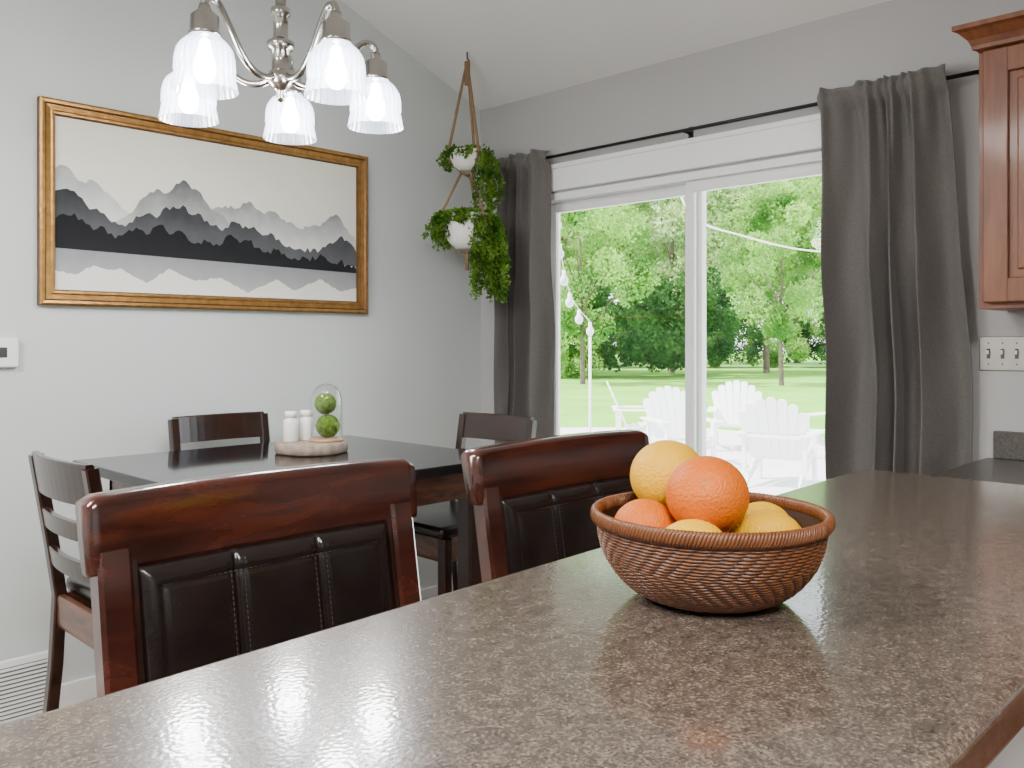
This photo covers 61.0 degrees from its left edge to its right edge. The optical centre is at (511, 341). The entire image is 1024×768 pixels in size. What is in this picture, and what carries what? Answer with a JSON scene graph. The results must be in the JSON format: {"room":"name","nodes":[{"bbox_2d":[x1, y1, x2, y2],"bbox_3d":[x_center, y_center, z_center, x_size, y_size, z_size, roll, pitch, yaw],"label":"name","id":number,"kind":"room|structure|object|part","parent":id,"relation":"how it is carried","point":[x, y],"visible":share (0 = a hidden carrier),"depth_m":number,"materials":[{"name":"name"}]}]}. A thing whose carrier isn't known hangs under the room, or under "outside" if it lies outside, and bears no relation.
{"room":"dining room","nodes":[
{"label":"dining room","id":0,"kind":"room"},
{"bbox_2d":[0,0,480,683],"bbox_3d":[-2.446,-0.611,2.827,0.150,4.102,6.630,0,0,44],"label":"wall","id":1,"kind":"structure","parent":0,"point":[88,382],"depth_m":3.84,"materials":[{"name":"grey paint"}]},
{"bbox_2d":[0,338,17,366],"bbox_3d":[-1.917,0.040,3.240,0.027,0.110,0.140,0,0,44],"label":"thermostat","id":2,"kind":"object","parent":1,"relation":"attached to","point":[8,346],"visible":1,"depth_m":3.26,"materials":[{"name":"white plastic"}]},
{"bbox_2d":[0,650,47,725],"bbox_3d":[-1.956,1.310,3.177,0.030,0.240,0.515,0,0,44],"label":"air vent","id":3,"kind":"object","parent":1,"relation":"in","point":[23,678],"visible":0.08,"depth_m":3.28,"materials":[{"name":"metal"}]},
{"bbox_2d":[37,96,367,313],"bbox_3d":[-1.278,-0.543,3.888,0.036,0.800,1.540,0,0,44],"label":"framed painting","id":4,"kind":"object","parent":1,"relation":"attached to","point":[134,210],"visible":1,"depth_m":3.77,"materials":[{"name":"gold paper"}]},
{"bbox_2d":[59,581,452,707],"bbox_3d":[-2.439,1.390,2.716,0.015,0.100,6.480,0,0,44],"label":"baseboard","id":5,"kind":"structure","parent":1,"relation":"attached to","point":[80,690],"depth_m":3.46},
{"bbox_2d":[341,0,889,110],"bbox_3d":[-0.032,-1.947,0.576,7.050,1.670,7.380,0,0,44],"label":"ceiling","id":6,"kind":"structure","parent":0,"point":[517,50],"depth_m":4.18,"materials":[{"name":"paint"}]},
{"bbox_2d":[158,0,402,143],"bbox_3d":[-0.672,-1.416,2.580,0.717,1.485,0.745,0,0,44],"label":"chandelier","id":7,"kind":"object","parent":6,"relation":"hanging from","point":[188,62],"visible":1,"depth_m":2.57,"materials":[{"name":"silver metal"}]},
{"bbox_3d":[-0.983,-0.754,2.646,0.174,0.160,0.175,0,0,44],"label":"lamp shade","id":8,"kind":"part","parent":7,"relation":"part of","materials":[{"name":"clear glass"}]},
{"bbox_3d":[-0.983,-0.757,2.646,0.058,0.125,0.058,0,0,44],"label":"bulb","id":9,"kind":"part","parent":7,"relation":"part of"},
{"bbox_3d":[-0.826,-0.754,2.337,0.174,0.160,0.175,0,0,44],"label":"lamp shade","id":10,"kind":"part","parent":7,"relation":"part of","materials":[{"name":"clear glass"}]},
{"bbox_3d":[-0.826,-0.757,2.337,0.058,0.125,0.058,0,0,44],"label":"bulb","id":11,"kind":"part","parent":7,"relation":"part of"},
{"bbox_3d":[-0.850,-0.855,2.625,0.291,0.182,0.021,0,0,9],"label":"arm","id":12,"kind":"part","parent":7,"relation":"part of","materials":[{"name":"silver metal"}]},
{"bbox_3d":[-0.764,-0.855,2.458,0.021,0.182,0.291,0,0,27],"label":"arm","id":13,"kind":"part","parent":7,"relation":"part of","materials":[{"name":"silver metal"}]},
{"bbox_3d":[-0.692,-1.427,2.600,0.080,1.424,0.080,0,0,44],"label":"stem","id":14,"kind":"part","parent":7,"relation":"part of","materials":[{"name":"silver metal"}]},
{"bbox_3d":[-0.717,-0.855,2.759,0.021,0.182,0.291,0,0,-9],"label":"arm","id":15,"kind":"part","parent":7,"relation":"part of","materials":[{"name":"silver metal"}]},
{"bbox_3d":[-0.738,-0.754,2.892,0.174,0.160,0.175,0,0,44],"label":"lamp shade","id":16,"kind":"part","parent":7,"relation":"part of","materials":[{"name":"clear glass"}]},
{"bbox_3d":[-0.738,-0.757,2.892,0.058,0.125,0.058,0,0,44],"label":"bulb","id":17,"kind":"part","parent":7,"relation":"part of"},
{"bbox_3d":[-0.578,-0.855,2.487,0.021,0.182,0.291,0,0,-45],"label":"arm","id":18,"kind":"part","parent":7,"relation":"part of","materials":[{"name":"silver metal"}]},
{"bbox_3d":[-0.483,-0.754,2.392,0.174,0.160,0.175,0,0,44],"label":"lamp shade","id":19,"kind":"part","parent":7,"relation":"part of","materials":[{"name":"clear glass"}]},
{"bbox_3d":[-0.549,-0.855,2.673,0.291,0.182,0.021,0,0,-27],"label":"arm","id":20,"kind":"part","parent":7,"relation":"part of","materials":[{"name":"silver metal"}]},
{"bbox_3d":[-0.483,-0.757,2.392,0.058,0.125,0.058,0,0,44],"label":"bulb","id":21,"kind":"part","parent":7,"relation":"part of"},
{"bbox_3d":[-0.429,-0.754,2.734,0.174,0.160,0.175,0,0,44],"label":"lamp shade","id":22,"kind":"part","parent":7,"relation":"part of","materials":[{"name":"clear glass"}]},
{"bbox_3d":[-0.429,-0.757,2.734,0.058,0.125,0.058,0,0,44],"label":"bulb","id":23,"kind":"part","parent":7,"relation":"part of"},
{"bbox_2d":[421,52,511,302],"bbox_3d":[-0.238,-0.853,4.484,0.436,1.313,0.414,0,0,-33],"label":"hanging planter","id":24,"kind":"object","parent":6,"relation":"hanging from","point":[477,228],"visible":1,"depth_m":4.43,"materials":[{"name":"green plant"}]},
{"bbox_3d":[-0.232,-0.935,4.502,0.186,0.100,0.186,0,0,44],"label":"pot","id":25,"kind":"part","parent":24,"relation":"part of","materials":[{"name":"white ceramic"}]},
{"bbox_3d":[-0.232,-0.568,4.502,0.266,0.175,0.266,0,0,44],"label":"pot","id":26,"kind":"part","parent":24,"relation":"part of","materials":[{"name":"white ceramic"}]},
{"bbox_2d":[481,0,1023,461],"bbox_3d":[2.177,0.050,2.839,6.450,2.780,0.155,0,0,44],"label":"wall","id":27,"kind":"structure","parent":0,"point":[784,68],"depth_m":3.86,"materials":[{"name":"grey paint"}]},
{"bbox_3d":[0.239,0.318,4.776,0.040,2.145,0.040,0,0,44],"label":"fixed stile","id":28,"kind":"part","parent":27,"relation":"part of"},
{"bbox_2d":[550,113,821,212],"bbox_3d":[0.833,-0.823,4.108,2.005,0.235,0.164,0,0,44],"label":"window blind","id":29,"kind":"object","parent":27,"relation":"attached to","point":[800,134],"depth_m":4.01,"materials":[{"name":"white plastic"}]},
{"bbox_3d":[0.562,-0.730,4.460,0.875,0.050,0.038,0,0,44],"label":"fixed rail","id":30,"kind":"part","parent":29,"relation":"part of","materials":[{"name":"white plastic"}]},
{"bbox_3d":[1.145,-0.730,3.815,0.810,0.050,0.038,0,0,44],"label":"slider rail","id":31,"kind":"part","parent":29,"relation":"part of","materials":[{"name":"white plastic"}]},
{"bbox_3d":[0.844,0.318,4.108,0.040,2.145,0.040,0,0,44],"label":"slider stile","id":32,"kind":"part","parent":27,"relation":"part of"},
{"bbox_3d":[0.892,0.318,4.139,0.055,2.145,0.040,0,0,44],"label":"fixed stile","id":33,"kind":"part","parent":27,"relation":"part of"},
{"bbox_2d":[546,69,978,158],"bbox_3d":[0.831,-0.975,3.988,2.503,0.050,0.090,0,0,44],"label":"curtain rod","id":34,"kind":"object","parent":27,"relation":"attached to","point":[690,130],"visible":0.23,"depth_m":3.91,"materials":[{"name":"black metal"}]},
{"bbox_2d":[494,149,554,443],"bbox_3d":[0.054,0.205,4.690,0.412,2.451,0.177,0,0,44],"label":"curtain","id":35,"kind":"object","parent":34,"relation":"hanging from","point":[524,325],"visible":0.53,"depth_m":4.66,"materials":[{"name":"grey fabric"}]},
{"bbox_3d":[0.832,-0.975,4.045,0.024,0.050,0.006,0,0,44],"label":"bracket plate","id":36,"kind":"part","parent":34,"relation":"part of","materials":[{"name":"black metal"}]},
{"bbox_2d":[817,64,972,479],"bbox_3d":[1.456,0.202,3.321,0.596,2.456,0.176,0,0,44],"label":"curtain","id":37,"kind":"object","parent":34,"relation":"hanging from","point":[899,390],"visible":0.63,"depth_m":3.32,"materials":[{"name":"grey fabric"}]},
{"bbox_2d":[952,10,1023,310],"bbox_3d":[2.406,-0.579,2.242,2.260,0.938,0.389,0,0,44],"label":"upper cabinet","id":38,"kind":"object","parent":27,"relation":"attached to","point":[998,41],"visible":1,"depth_m":2.83,"materials":[{"name":"brown wood"}]},
{"bbox_3d":[2.402,-1.006,2.239,2.260,0.083,0.380,0,0,44],"label":"crown molding","id":39,"kind":"part","parent":38,"relation":"part of","materials":[{"name":"brown wood"}]},
{"bbox_3d":[1.732,-0.920,2.712,0.336,0.080,0.023,0,0,44],"label":"rail","id":40,"kind":"part","parent":38,"relation":"part of","materials":[{"name":"brown wood"}]},
{"bbox_3d":[1.732,-0.170,2.712,0.336,0.080,0.023,0,0,44],"label":"rail","id":41,"kind":"part","parent":38,"relation":"part of","materials":[{"name":"brown wood"}]},
{"bbox_3d":[1.740,-0.545,2.719,0.460,0.810,0.015,0,0,44],"label":"door","id":42,"kind":"part","parent":38,"relation":"part of","materials":[{"name":"brown wood"}]},
{"bbox_2d":[979,336,1023,370],"bbox_3d":[1.762,0.042,3.129,0.142,0.123,0.018,0,0,44],"label":"switch plate","id":43,"kind":"object","parent":27,"relation":"attached to","point":[996,353],"visible":1,"depth_m":3.12,"materials":[{"name":"white plastic"}]},
{"bbox_2d":[706,224,820,251],"label":"string lights","id":44,"kind":"object","parent":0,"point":[707,225],"depth_m":9.35},
{"bbox_3d":[-0.137,1.490,0.504,6.700,0.100,6.730,0,0,44],"label":"floor","id":45,"kind":"structure","parent":0,"visible":0},
{"bbox_2d":[28,451,102,713],"bbox_3d":[-1.045,0.876,2.509,0.450,1.132,0.549,0,0,44],"label":"dining chair","id":46,"kind":"object","parent":45,"relation":"on","point":[68,482],"visible":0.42,"depth_m":2.41,"materials":[{"name":"brown wood"}]},
{"bbox_3d":[-1.336,0.879,2.504,0.036,1.124,0.096,0,0,44],"label":"post","id":47,"kind":"part","parent":46,"relation":"part of","materials":[{"name":"brown wood"}]},
{"bbox_3d":[-1.215,0.365,2.335,0.410,0.110,0.064,0,0,44],"label":"rail","id":48,"kind":"part","parent":46,"relation":"part of","materials":[{"name":"brown wood"}]},
{"bbox_2d":[66,577,90,601],"bbox_3d":[-1.004,0.708,2.551,0.450,0.045,0.430,0,0,44],"label":"seat cushion","id":49,"kind":"object","parent":46,"relation":"on","point":[77,588],"depth_m":2.49,"materials":[{"name":"brown leather"}]},
{"bbox_3d":[-1.043,0.879,2.218,0.036,1.124,0.096,0,0,44],"label":"post","id":50,"kind":"part","parent":46,"relation":"part of","materials":[{"name":"brown wood"}]},
{"bbox_2d":[168,411,269,450],"bbox_3d":[-1.087,0.876,3.575,0.549,1.132,0.450,0,0,44],"label":"dining chair","id":51,"kind":"object","parent":45,"relation":"on","point":[205,427],"visible":0.13,"depth_m":3.74,"materials":[{"name":"brown wood"}]},
{"bbox_3d":[-1.377,0.879,3.573,0.096,1.124,0.036,0,0,44],"label":"post","id":52,"kind":"part","parent":51,"relation":"part of","materials":[{"name":"brown wood"}]},
{"bbox_3d":[-1.091,0.879,3.866,0.096,1.124,0.036,0,0,44],"label":"post","id":53,"kind":"part","parent":51,"relation":"part of","materials":[{"name":"brown wood"}]},
{"bbox_2d":[75,458,420,696],"bbox_3d":[-0.190,0.809,1.041,0.476,1.266,0.479,0,0,44],"label":"bar stool","id":54,"kind":"object","parent":45,"relation":"on","point":[185,574],"visible":0.56,"depth_m":1.12,"materials":[{"name":"brown wood"}]},
{"bbox_3d":[-0.463,0.842,1.013,0.125,1.200,0.040,0,0,44],"label":"post","id":55,"kind":"part","parent":54,"relation":"part of","materials":[{"name":"brown wood"}]},
{"bbox_3d":[-0.439,0.390,1.022,0.066,0.264,0.008,0,0,44],"label":"panel frame","id":56,"kind":"part","parent":54,"relation":"part of","materials":[{"name":"brown wood"}]},
{"bbox_3d":[-0.334,0.223,1.183,0.061,0.094,0.479,0,0,44],"label":"crest rail","id":57,"kind":"part","parent":54,"relation":"part of","materials":[{"name":"brown wood"}]},
{"bbox_3d":[-0.176,0.390,1.292,0.066,0.264,0.008,0,0,44],"label":"panel frame","id":58,"kind":"part","parent":54,"relation":"part of","materials":[{"name":"brown wood"}]},
{"bbox_3d":[-0.167,0.842,1.315,0.125,1.200,0.040,0,0,44],"label":"post","id":59,"kind":"part","parent":54,"relation":"part of","materials":[{"name":"brown wood"}]},
{"bbox_2d":[72,435,481,589],"bbox_3d":[-0.774,0.930,3.144,1.060,1.020,1.180,0,0,44],"label":"dining table","id":60,"kind":"object","parent":45,"relation":"on","point":[439,472],"visible":0.27,"depth_m":3.11,"materials":[{"name":"brown wood"}]},
{"bbox_2d":[275,383,347,456],"bbox_3d":[-0.757,0.288,3.314,0.274,0.261,0.275,0,0,44],"label":"centerpiece tray","id":61,"kind":"object","parent":60,"relation":"on","point":[299,439],"visible":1,"depth_m":3.28,"materials":[{"name":"brown wood"}]},
{"bbox_2d":[283,411,298,441],"bbox_3d":[-0.837,0.320,3.294,0.058,0.115,0.058,0,0,44],"label":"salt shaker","id":62,"kind":"object","parent":61,"relation":"on","point":[290,423],"depth_m":3.27,"materials":[{"name":"ceramic"}]},
{"bbox_2d":[299,410,313,440],"bbox_3d":[-0.792,0.320,3.349,0.058,0.115,0.058,0,0,44],"label":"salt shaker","id":63,"kind":"object","parent":61,"relation":"on","point":[306,421],"depth_m":3.33,"materials":[{"name":"ceramic"}]},
{"bbox_3d":[-0.152,0.948,3.195,0.075,0.985,0.075,0,0,44],"label":"leg","id":64,"kind":"part","parent":60,"relation":"part of","materials":[{"name":"brown wood"}]},
{"bbox_2d":[413,412,536,600],"bbox_3d":[-0.231,0.876,3.543,0.450,1.132,0.549,0,0,44],"label":"dining chair","id":65,"kind":"object","parent":45,"relation":"on","point":[436,524],"visible":0.31,"depth_m":3.54,"materials":[{"name":"brown wood"}]},
{"bbox_2d":[413,500,457,539],"bbox_3d":[-0.273,0.708,3.501,0.450,0.045,0.430,0,0,44],"label":"seat cushion","id":66,"kind":"object","parent":65,"relation":"on","point":[436,521],"depth_m":3.32,"materials":[{"name":"brown leather"}]},
{"bbox_3d":[-0.249,1.085,3.234,0.042,0.710,0.042,0,0,44],"label":"leg","id":67,"kind":"part","parent":65,"relation":"part of","materials":[{"name":"brown wood"}]},
{"bbox_3d":[-0.234,0.879,3.834,0.036,1.124,0.096,0,0,44],"label":"post","id":68,"kind":"part","parent":65,"relation":"part of","materials":[{"name":"brown wood"}]},
{"bbox_3d":[-0.061,0.365,3.717,0.410,0.110,0.064,0,0,44],"label":"rail","id":69,"kind":"part","parent":65,"relation":"part of","materials":[{"name":"brown wood"}]},
{"bbox_3d":[0.060,0.879,3.548,0.036,1.124,0.096,0,0,44],"label":"post","id":70,"kind":"part","parent":65,"relation":"part of","materials":[{"name":"brown wood"}]},
{"bbox_2d":[0,469,1023,767],"bbox_3d":[-0.120,0.852,0.543,0.559,1.177,3.010,0,0,44],"label":"countertop","id":71,"kind":"structure","parent":45,"relation":"on","point":[904,648],"depth_m":0.68,"materials":[{"name":"stone"}]},
{"bbox_2d":[590,440,835,614],"bbox_3d":[0.204,0.186,0.900,0.245,0.153,0.245,0,0,-26],"label":"fruit bowl","id":72,"kind":"object","parent":71,"relation":"on","point":[690,535],"visible":1,"depth_m":0.83,"materials":[{"name":"wicker"}]},
{"bbox_2d":[656,602,763,614],"bbox_3d":[0.204,0.262,0.900,0.128,0.001,0.128,0,0,44],"label":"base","id":73,"kind":"object","parent":72,"relation":"attached to","point":[656,602],"depth_m":0.84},
{"bbox_2d":[602,505,821,531],"bbox_3d":[0.204,0.221,0.900,0.227,0.074,0.227,0,0,44],"label":"bowl interior","id":74,"kind":"object","parent":72,"relation":"attached to","point":[758,518],"depth_m":0.88,"materials":[{"name":"wicker"}]},
{"bbox_2d":[461,429,648,582],"bbox_3d":[0.238,0.809,1.479,0.476,1.266,0.479,0,0,44],"label":"bar stool","id":75,"kind":"object","parent":45,"relation":"on","point":[532,499],"visible":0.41,"depth_m":1.53,"materials":[{"name":"brown wood"}]},
{"bbox_3d":[-0.035,0.842,1.451,0.125,1.200,0.040,0,0,44],"label":"post","id":76,"kind":"part","parent":75,"relation":"part of","materials":[{"name":"brown wood"}]},
{"bbox_3d":[-0.012,0.390,1.460,0.066,0.264,0.008,0,0,44],"label":"panel frame","id":77,"kind":"part","parent":75,"relation":"part of","materials":[{"name":"brown wood"}]},
{"bbox_3d":[0.093,0.223,1.621,0.061,0.094,0.479,0,0,44],"label":"crest rail","id":78,"kind":"part","parent":75,"relation":"part of","materials":[{"name":"brown wood"}]},
{"bbox_2d":[929,430,1023,484],"bbox_3d":[2.722,0.880,1.758,3.400,1.120,0.638,0,0,44],"label":"countertop","id":79,"kind":"structure","parent":45,"relation":"on","point":[1006,465],"depth_m":2.96,"materials":[{"name":"grey stone"}]},
{"bbox_2d":[993,430,1023,460],"bbox_3d":[2.948,0.370,1.969,3.370,0.100,0.020,0,0,44],"label":"backsplash","id":80,"kind":"structure","parent":79,"relation":"on","point":[1009,445],"depth_m":3.10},
{"label":"outside","id":81,"kind":"structure","parent":0,"visible":0},
{"bbox_2d":[560,352,825,437],"bbox_3d":[21.788,1.690,58.122,170.000,0.280,106.370,0,0,44],"label":"lawn","id":82,"kind":"structure","parent":81,"point":[804,387],"depth_m":29.00,"materials":[{"name":"green plant"}]},
{"bbox_2d":[560,218,592,275],"bbox_3d":[0.758,-7.667,61.682,12.469,18.460,13.181,0,0,-9],"label":"tree","id":83,"kind":"object","parent":82,"relation":"on","point":[574,233],"visible":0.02,"depth_m":58.18,"materials":[{"name":"green plant"}]},
{"bbox_2d":[560,310,603,377],"bbox_3d":[2.057,-0.188,37.786,3.971,3.448,4.948,0,0,-38],"label":"bush","id":84,"kind":"object","parent":82,"relation":"on","point":[565,357],"visible":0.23,"depth_m":36.76,"materials":[{"name":"green plant"}]},
{"bbox_2d":[570,298,616,361],"bbox_3d":[3.720,-1.213,53.405,6.612,5.154,6.261,0,0,-42],"label":"bush","id":85,"kind":"object","parent":82,"relation":"on","point":[602,301],"visible":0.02,"depth_m":52.74,"materials":[{"name":"green plant"}]},
{"bbox_2d":[560,204,636,326],"bbox_3d":[1.756,-4.020,44.032,8.852,11.166,8.115,0,0,35],"label":"tree","id":86,"kind":"object","parent":82,"relation":"on","point":[571,248],"visible":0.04,"depth_m":42.05,"materials":[{"name":"green plant"}]},
{"bbox_2d":[591,323,628,366],"bbox_3d":[6.347,-0.197,53.300,4.973,3.466,3.991,0,0,35],"label":"bush","id":87,"kind":"object","parent":82,"relation":"on","point":[620,329],"visible":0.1,"depth_m":51.99,"materials":[{"name":"green plant"}]},
{"bbox_2d":[560,204,661,383],"bbox_3d":[2.828,-2.500,31.993,5.018,8.124,5.375,0,0,-13],"label":"tree","id":88,"kind":"object","parent":82,"relation":"on","point":[637,270],"visible":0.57,"depth_m":31.57,"materials":[{"name":"green plant"}]},
{"bbox_2d":[563,204,667,304],"bbox_3d":[6.758,-6.380,66.564,10.731,15.886,11.343,0,0,-38],"label":"tree","id":89,"kind":"object","parent":82,"relation":"on","point":[650,246],"visible":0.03,"depth_m":64.61,"materials":[{"name":"green plant"}]},
{"bbox_2d":[560,263,681,372],"bbox_3d":[4.757,-0.986,37.821,6.070,4.732,5.748,0,0,-13],"label":"tree","id":90,"kind":"object","parent":82,"relation":"on","point":[660,313],"visible":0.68,"depth_m":36.47,"materials":[{"name":"green plant"}]},
{"bbox_2d":[609,199,683,304],"bbox_3d":[11.537,-4.743,64.040,9.166,12.611,9.998,0,0,-13],"label":"tree","id":91,"kind":"object","parent":82,"relation":"on","point":[647,215],"visible":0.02,"depth_m":60.74,"materials":[{"name":"green plant"}]},
{"bbox_2d":[615,298,684,362],"bbox_3d":[8.635,-0.899,53.609,5.552,4.571,5.864,0,0,11],"label":"bush","id":92,"kind":"object","parent":82,"relation":"on","point":[624,298],"visible":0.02,"depth_m":51.92,"materials":[{"name":"green plant"}]},
{"bbox_2d":[587,183,767,372],"bbox_3d":[8.436,-5.383,44.044,9.383,13.891,9.918,0,0,-37],"label":"tree","id":93,"kind":"object","parent":82,"relation":"on","point":[672,205],"visible":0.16,"depth_m":41.04,"materials":[{"name":"green plant"}]},
{"bbox_2d":[617,266,743,371],"bbox_3d":[7.636,-0.986,39.035,5.748,4.732,6.070,0,0,20],"label":"bush","id":94,"kind":"object","parent":82,"relation":"on","point":[719,315],"visible":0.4,"depth_m":37.88,"materials":[{"name":"green plant"}]},
{"bbox_2d":[683,310,731,366],"bbox_3d":[11.367,-0.267,52.834,4.150,3.604,5.171,0,0,22],"label":"bush","id":95,"kind":"object","parent":82,"relation":"on","point":[707,338],"visible":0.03,"depth_m":52.94,"materials":[{"name":"green plant"}]},
{"bbox_2d":[706,311,762,364],"bbox_3d":[13.064,-0.380,53.136,4.626,3.606,4.381,0,0,-40],"label":"bush","id":96,"kind":"object","parent":82,"relation":"on","point":[755,349],"visible":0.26,"depth_m":52.40,"materials":[{"name":"green plant"}]},
{"bbox_2d":[665,176,821,363],"bbox_3d":[16.614,-8.261,60.472,14.030,19.649,13.272,0,0,21],"label":"tree","id":97,"kind":"object","parent":82,"relation":"on","point":[810,270],"visible":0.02,"depth_m":58.43,"materials":[{"name":"green plant"}]},
{"bbox_2d":[666,175,821,372],"bbox_3d":[12.141,-4.240,43.793,8.434,11.605,9.200,0,0,15],"label":"tree","id":98,"kind":"object","parent":82,"relation":"on","point":[807,191],"visible":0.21,"depth_m":41.65,"materials":[{"name":"green plant"}]},
{"bbox_2d":[715,180,823,385],"bbox_3d":[9.681,-2.131,31.191,4.887,7.386,4.562,0,0,8],"label":"tree","id":99,"kind":"object","parent":82,"relation":"on","point":[801,293],"visible":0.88,"depth_m":30.65,"materials":[{"name":"green plant"}]},
{"bbox_2d":[740,303,824,366],"bbox_3d":[16.637,-0.475,53.656,5.760,4.014,4.622,0,0,36],"label":"bush","id":100,"kind":"object","parent":82,"relation":"on","point":[802,349],"visible":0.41,"depth_m":51.93,"materials":[{"name":"green plant"}]},
{"bbox_2d":[742,177,822,362],"bbox_3d":[21.490,-6.869,63.270,11.392,16.864,12.042,0,0,36],"label":"tree","id":101,"kind":"object","parent":82,"relation":"on","point":[813,177],"visible":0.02,"depth_m":61.29,"materials":[{"name":"green plant"}]},
{"bbox_2d":[782,302,825,364],"bbox_3d":[18.906,-0.597,53.488,5.143,4.009,4.870,0,0,23],"label":"tree","id":102,"kind":"object","parent":82,"relation":"on","point":[818,349],"visible":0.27,"depth_m":52.95,"materials":[{"name":"green plant"}]},
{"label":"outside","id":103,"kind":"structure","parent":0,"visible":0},
{"bbox_2d":[560,427,825,494],"bbox_3d":[3.123,1.580,8.927,20.000,0.100,9.860,0,0,44],"label":"patio","id":104,"kind":"structure","parent":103,"point":[779,476],"depth_m":10.87,"materials":[{"name":"concrete"}]},
{"bbox_2d":[560,243,593,431],"label":"string lights","id":105,"kind":"object","parent":104,"relation":"on","point":[569,302],"depth_m":6.39},
{"bbox_3d":[0.317,-0.603,5.786,0.060,0.110,0.060,0,0,44],"label":"bulb","id":106,"kind":"part","parent":105,"relation":"part of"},
{"bbox_3d":[0.354,-0.436,5.926,0.060,0.110,0.060,0,0,44],"label":"bulb","id":107,"kind":"part","parent":105,"relation":"part of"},
{"bbox_3d":[0.404,-0.294,6.101,0.060,0.110,0.060,0,0,44],"label":"bulb","id":108,"kind":"part","parent":105,"relation":"part of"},
{"bbox_3d":[0.493,-0.185,6.402,0.060,0.110,0.060,0,0,44],"label":"bulb","id":109,"kind":"part","parent":105,"relation":"part of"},
{"bbox_3d":[0.610,-0.101,6.796,0.060,0.110,0.060,0,0,44],"label":"bulb","id":110,"kind":"part","parent":105,"relation":"part of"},
{"bbox_2d":[606,381,652,435],"bbox_3d":[1.770,1.049,12.646,0.960,0.962,0.810,0,0,4],"label":"chair","id":111,"kind":"object","parent":104,"relation":"on","point":[642,427],"visible":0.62,"depth_m":12.39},
{"bbox_3d":[1.569,1.180,12.972,0.050,0.400,0.040,0,0,4],"label":"arm post","id":112,"kind":"part","parent":111,"relation":"part of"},
{"bbox_3d":[1.523,1.180,12.354,0.050,0.400,0.040,0,0,4],"label":"arm post","id":113,"kind":"part","parent":111,"relation":"part of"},
{"bbox_3d":[1.881,0.968,12.979,0.790,0.025,0.130,0,0,4],"label":"arm","id":114,"kind":"part","parent":111,"relation":"part of"},
{"bbox_3d":[1.829,0.968,12.301,0.790,0.025,0.130,0,0,4],"label":"arm","id":115,"kind":"part","parent":111,"relation":"part of"},
{"bbox_3d":[1.771,1.350,12.917,0.920,0.360,0.024,0,0,4],"label":"rail","id":116,"kind":"part","parent":111,"relation":"part of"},
{"bbox_2d":[640,386,724,456],"bbox_3d":[2.084,1.049,10.893,0.810,0.962,0.960,0,0,-11],"label":"chair","id":117,"kind":"object","parent":104,"relation":"on","point":[667,422],"visible":0.62,"depth_m":11.08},
{"bbox_3d":[1.738,1.180,11.056,0.040,0.400,0.050,0,0,-11],"label":"arm post","id":118,"kind":"part","parent":117,"relation":"part of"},
{"bbox_3d":[1.766,0.968,10.746,0.130,0.025,0.790,0,0,-11],"label":"arm","id":119,"kind":"part","parent":117,"relation":"part of"},
{"bbox_3d":[1.867,1.255,10.450,0.040,0.550,0.090,0,0,-11],"label":"leg","id":120,"kind":"part","parent":117,"relation":"part of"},
{"bbox_3d":[2.345,1.350,10.963,0.024,0.360,0.920,0,0,-11],"label":"rail","id":121,"kind":"part","parent":117,"relation":"part of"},
{"bbox_3d":[2.447,1.255,10.560,0.040,0.550,0.090,0,0,-11],"label":"leg","id":122,"kind":"part","parent":117,"relation":"part of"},
{"bbox_3d":[2.434,0.968,10.873,0.130,0.025,0.790,0,0,-11],"label":"arm","id":123,"kind":"part","parent":117,"relation":"part of"},
{"bbox_2d":[707,380,766,444],"bbox_3d":[3.232,1.049,12.519,0.810,0.962,0.960,0,0,14],"label":"chair","id":124,"kind":"object","parent":104,"relation":"on","point":[734,396],"visible":0.59,"depth_m":12.76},
{"bbox_3d":[2.882,0.968,12.521,0.130,0.025,0.790,0,0,14],"label":"arm","id":125,"kind":"part","parent":124,"relation":"part of"},
{"bbox_2d":[733,397,824,488],"bbox_3d":[2.847,1.049,9.281,0.810,0.962,0.960,0,0,29],"label":"chair","id":126,"kind":"object","parent":104,"relation":"on","point":[790,443],"visible":0.94,"depth_m":9.08,"materials":[{"name":"wood"}]},
{"bbox_3d":[2.592,0.968,9.522,0.130,0.025,0.790,0,0,29],"label":"arm","id":127,"kind":"part","parent":126,"relation":"part of"},
{"bbox_3d":[2.466,1.180,9.237,0.040,0.400,0.050,0,0,29],"label":"arm post","id":128,"kind":"part","parent":126,"relation":"part of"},
{"bbox_3d":[2.601,1.350,9.396,0.024,0.360,0.920,0,0,29],"label":"rail","id":129,"kind":"part","parent":126,"relation":"part of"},
{"bbox_3d":[2.783,1.255,9.770,0.040,0.550,0.090,0,0,29],"label":"leg","id":130,"kind":"part","parent":126,"relation":"part of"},
{"bbox_3d":[3.007,1.180,8.933,0.040,0.400,0.050,0,0,29],"label":"arm post","id":131,"kind":"part","parent":126,"relation":"part of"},
{"bbox_3d":[3.072,1.350,9.132,0.024,0.360,0.920,0,0,29],"label":"rail","id":132,"kind":"part","parent":126,"relation":"part of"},
{"bbox_3d":[3.185,0.968,9.189,0.130,0.025,0.790,0,0,29],"label":"arm","id":133,"kind":"part","parent":126,"relation":"part of"},
{"bbox_3d":[3.297,1.255,9.481,0.040,0.550,0.090,0,0,29],"label":"leg","id":134,"kind":"part","parent":126,"relation":"part of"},
{"bbox_2d":[806,412,824,456],"bbox_3d":[4.365,1.049,11.487,0.960,0.962,0.810,0,0,-41],"label":"chair","id":135,"kind":"object","parent":104,"relation":"on","point":[820,440],"visible":0.02,"depth_m":11.60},
{"bbox_3d":[3.874,1.255,11.453,0.090,0.550,0.040,0,0,-41],"label":"leg","id":136,"kind":"part","parent":135,"relation":"part of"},
{"bbox_3d":[4.205,1.350,11.705,0.920,0.360,0.024,0,0,-41],"label":"rail","id":137,"kind":"part","parent":135,"relation":"part of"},
{"bbox_3d":[4.079,0.968,11.689,0.790,0.025,0.130,0,0,-41],"label":"arm","id":138,"kind":"part","parent":135,"relation":"part of"}
]}

